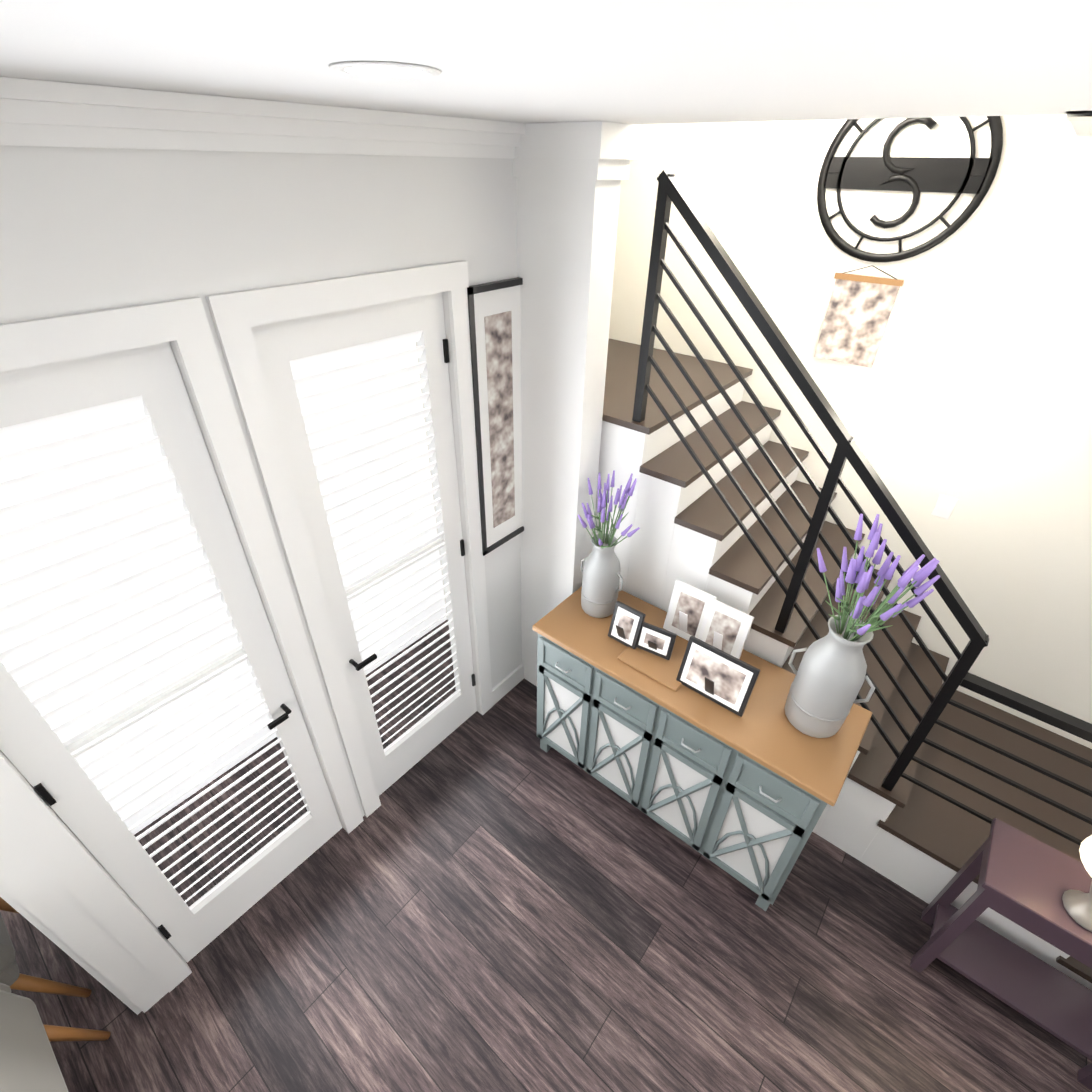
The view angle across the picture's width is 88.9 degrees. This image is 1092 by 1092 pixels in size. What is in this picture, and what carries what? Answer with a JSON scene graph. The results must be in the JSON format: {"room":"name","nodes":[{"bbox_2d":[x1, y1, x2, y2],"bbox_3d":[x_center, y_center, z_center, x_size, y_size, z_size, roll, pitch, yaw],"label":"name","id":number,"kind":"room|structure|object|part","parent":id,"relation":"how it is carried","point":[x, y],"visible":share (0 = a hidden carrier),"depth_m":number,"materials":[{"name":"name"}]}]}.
{"room":"entryway","nodes":[
{"label":"entryway","id":0,"kind":"room"},
{"bbox_2d":[0,145,521,966],"bbox_3d":[-0.825,0.078,2.242,0.120,2.930,2.350,26,41,31],"label":"wall","id":1,"kind":"structure","parent":0,"point":[82,229],"depth_m":1.51,"materials":[{"name":"white paint"}]},
{"bbox_2d":[0,342,341,962],"bbox_3d":[-1.251,0.611,1.907,0.110,2.416,0.756,26,41,31],"label":"french door","id":2,"kind":"structure","parent":1,"relation":"in","point":[39,753],"depth_m":1.69,"materials":[{"name":"white wood"}]},
{"bbox_2d":[0,77,524,991],"bbox_3d":[-0.750,0.118,2.187,0.080,2.929,2.360,26,41,31],"label":"trim","id":3,"kind":"structure","parent":1,"relation":"attached to","point":[42,113],"depth_m":1.67,"materials":[{"name":"white wood"}]},
{"bbox_2d":[252,292,476,795],"bbox_3d":[-0.643,0.198,2.524,0.110,2.416,0.756,26,41,31],"label":"french door","id":4,"kind":"structure","parent":1,"relation":"in","point":[286,348],"depth_m":2.22,"materials":[{"name":"white wood"}]},
{"bbox_2d":[467,277,523,555],"bbox_3d":[-0.206,-0.542,2.578,0.025,1.250,0.340,26,41,31],"label":"wall picture","id":5,"kind":"object","parent":1,"relation":"attached to","point":[494,310],"visible":0.71,"depth_m":2.49,"materials":[{"name":"black paper"}]},
{"bbox_2d":[0,620,1091,1091],"bbox_3d":[1.228,3.147,0.520,10.900,0.100,7.300,26,41,31],"label":"floor","id":6,"kind":"structure","parent":0,"point":[496,898],"depth_m":2.36,"materials":[{"name":"brown wood"}]},
{"bbox_2d":[0,897,90,997],"bbox_3d":[-2.199,1.417,1.898,0.560,1.077,0.574,26,41,31],"label":"dining chair","id":7,"kind":"object","parent":6,"relation":"on","point":[11,976],"visible":0.88,"depth_m":2.03,"materials":[{"name":"grey fabric"}]},
{"bbox_2d":[0,983,109,1091],"bbox_3d":[-1.696,1.658,1.563,0.560,1.077,0.574,26,41,31],"label":"dining chair","id":8,"kind":"object","parent":6,"relation":"on","point":[28,1062],"visible":1,"depth_m":1.69,"materials":[{"name":"grey fabric"}]},
{"bbox_2d":[513,121,640,685],"bbox_3d":[0.028,-0.317,2.840,0.530,2.930,0.240,26,41,31],"label":"wall","id":9,"kind":"structure","parent":6,"relation":"on","point":[569,176],"depth_m":2.31,"materials":[{"name":"white paint"}]},
{"bbox_2d":[532,586,872,910],"bbox_3d":[0.630,0.939,2.773,1.420,0.960,0.544,26,41,31],"label":"buffet","id":10,"kind":"object","parent":6,"relation":"on","point":[750,794],"visible":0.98,"depth_m":2.45,"materials":[{"name":"grey"}]},
{"bbox_2d":[578,470,639,617],"bbox_3d":[0.286,0.010,2.598,0.310,0.754,0.323,26,41,31],"label":"vase","id":11,"kind":"object","parent":10,"relation":"on","point":[602,577],"visible":0.98,"depth_m":2.60,"materials":[{"name":"grey ceramic"}]},
{"bbox_2d":[668,580,753,643],"bbox_3d":[0.718,0.358,2.529,0.118,0.268,0.386,-29,44,-36],"label":"framed picture","id":12,"kind":"object","parent":10,"relation":"on","point":[703,606],"depth_m":2.49,"materials":[{"name":"white paper"}]},
{"bbox_2d":[784,514,939,737],"bbox_3d":[1.088,0.332,2.029,0.355,0.896,0.338,26,41,31],"label":"vase","id":13,"kind":"object","parent":10,"relation":"on","point":[828,681],"visible":1,"depth_m":2.00,"materials":[{"name":"grey ceramic"}]},
{"bbox_2d":[592,338,1091,989],"bbox_3d":[1.121,0.166,3.106,4.057,1.870,1.142,26,41,31],"label":"stairs","id":14,"kind":"structure","parent":6,"relation":"on","point":[916,840],"depth_m":2.68,"materials":[{"name":"white"}]},
{"bbox_2d":[632,170,1091,845],"bbox_3d":[1.270,0.090,2.090,2.277,2.451,0.050,26,41,31],"label":"stair railing","id":15,"kind":"object","parent":14,"relation":"on","point":[670,188],"visible":0.94,"depth_m":2.10,"materials":[{"name":"black metal"}]},
{"bbox_2d":[910,818,1091,1089],"bbox_3d":[1.891,1.314,1.935,0.650,1.333,0.335,26,41,31],"label":"side table","id":16,"kind":"object","parent":6,"relation":"on","point":[1026,881],"depth_m":2.10,"materials":[{"name":"purple"}]},
{"bbox_3d":[1.838,1.005,1.721,0.260,0.582,0.260,26,41,31],"label":"table lamp","id":17,"kind":"part","parent":16,"relation":"part of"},
{"bbox_2d":[1066,116,1091,120],"bbox_3d":[1.859,0.491,1.723,1.670,2.930,0.270,26,41,31],"label":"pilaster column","id":18,"kind":"structure","parent":6,"relation":"on","point":[1086,118],"depth_m":1.35,"materials":[{"name":"white"}]},
{"bbox_2d":[0,0,1091,135],"bbox_3d":[2.982,0.236,-0.668,9.120,0.240,3.900,26,41,31],"label":"ceiling","id":19,"kind":"structure","parent":0,"point":[632,61],"depth_m":0.72,"materials":[{"name":"white paint"}]},
{"bbox_2d":[328,62,441,78],"bbox_3d":[-0.246,-0.732,0.857,0.170,0.003,0.170,26,41,31],"label":"recessed light","id":20,"kind":"object","parent":19,"relation":"in","point":[387,70],"visible":0.96,"depth_m":0.84,"materials":[{"name":"white"}]},
{"bbox_2d":[415,111,1091,619],"bbox_3d":[0.184,-1.124,2.193,2.800,5.000,0.100,26,41,31],"label":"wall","id":21,"kind":"structure","parent":0,"point":[432,485],"depth_m":3.33,"materials":[{"name":"white paint"}]},
{"bbox_2d":[609,114,1091,748],"bbox_3d":[3.799,-0.310,1.117,10.100,5.000,0.100,26,41,31],"label":"wall","id":22,"kind":"structure","parent":0,"point":[971,390],"depth_m":2.69,"materials":[{"name":"white paint"}]},
{"bbox_2d":[814,265,903,367],"bbox_3d":[1.520,-1.126,2.721,0.300,0.447,0.018,26,41,31],"label":"picture","id":23,"kind":"object","parent":22,"relation":"attached to","point":[859,310],"visible":0.98,"depth_m":2.72,"materials":[{"name":"paper"}]},
{"bbox_2d":[817,116,1002,261],"bbox_3d":[1.530,-1.601,2.395,0.680,0.680,0.024,26,41,31],"label":"monogram sign","id":24,"kind":"object","parent":22,"relation":"attached to","point":[917,176],"visible":0.92,"depth_m":2.40,"materials":[{"name":"black metal"}]},
{"bbox_2d":[931,494,957,519],"bbox_3d":[2.036,-0.199,2.843,0.080,0.120,0.010,26,41,31],"label":"switch plate","id":25,"kind":"object","parent":22,"relation":"attached to","point":[944,506],"visible":1,"depth_m":2.84,"materials":[{"name":"white plastic"}]},
{"label":"outside","id":26,"kind":"structure","parent":0,"visible":0},
{"bbox_2d":[0,342,446,833],"bbox_3d":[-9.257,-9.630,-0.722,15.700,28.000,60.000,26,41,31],"label":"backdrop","id":27,"kind":"structure","parent":26,"point":[88,666],"depth_m":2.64,"materials":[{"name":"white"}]},
{"bbox_3d":[-3.999,0.662,1.197,0.120,3.050,3.520,26,41,31],"label":"wall","id":28,"kind":"structure","parent":0,"visible":0},
{"bbox_2d":[0,824,149,1014],"bbox_3d":[-1.494,0.681,1.243,3.720,3.049,0.101,26,41,31],"label":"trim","id":29,"kind":"structure","parent":28,"relation":"attached to","point":[38,896],"depth_m":1.80,"materials":[{"name":"white wood"}]}
]}

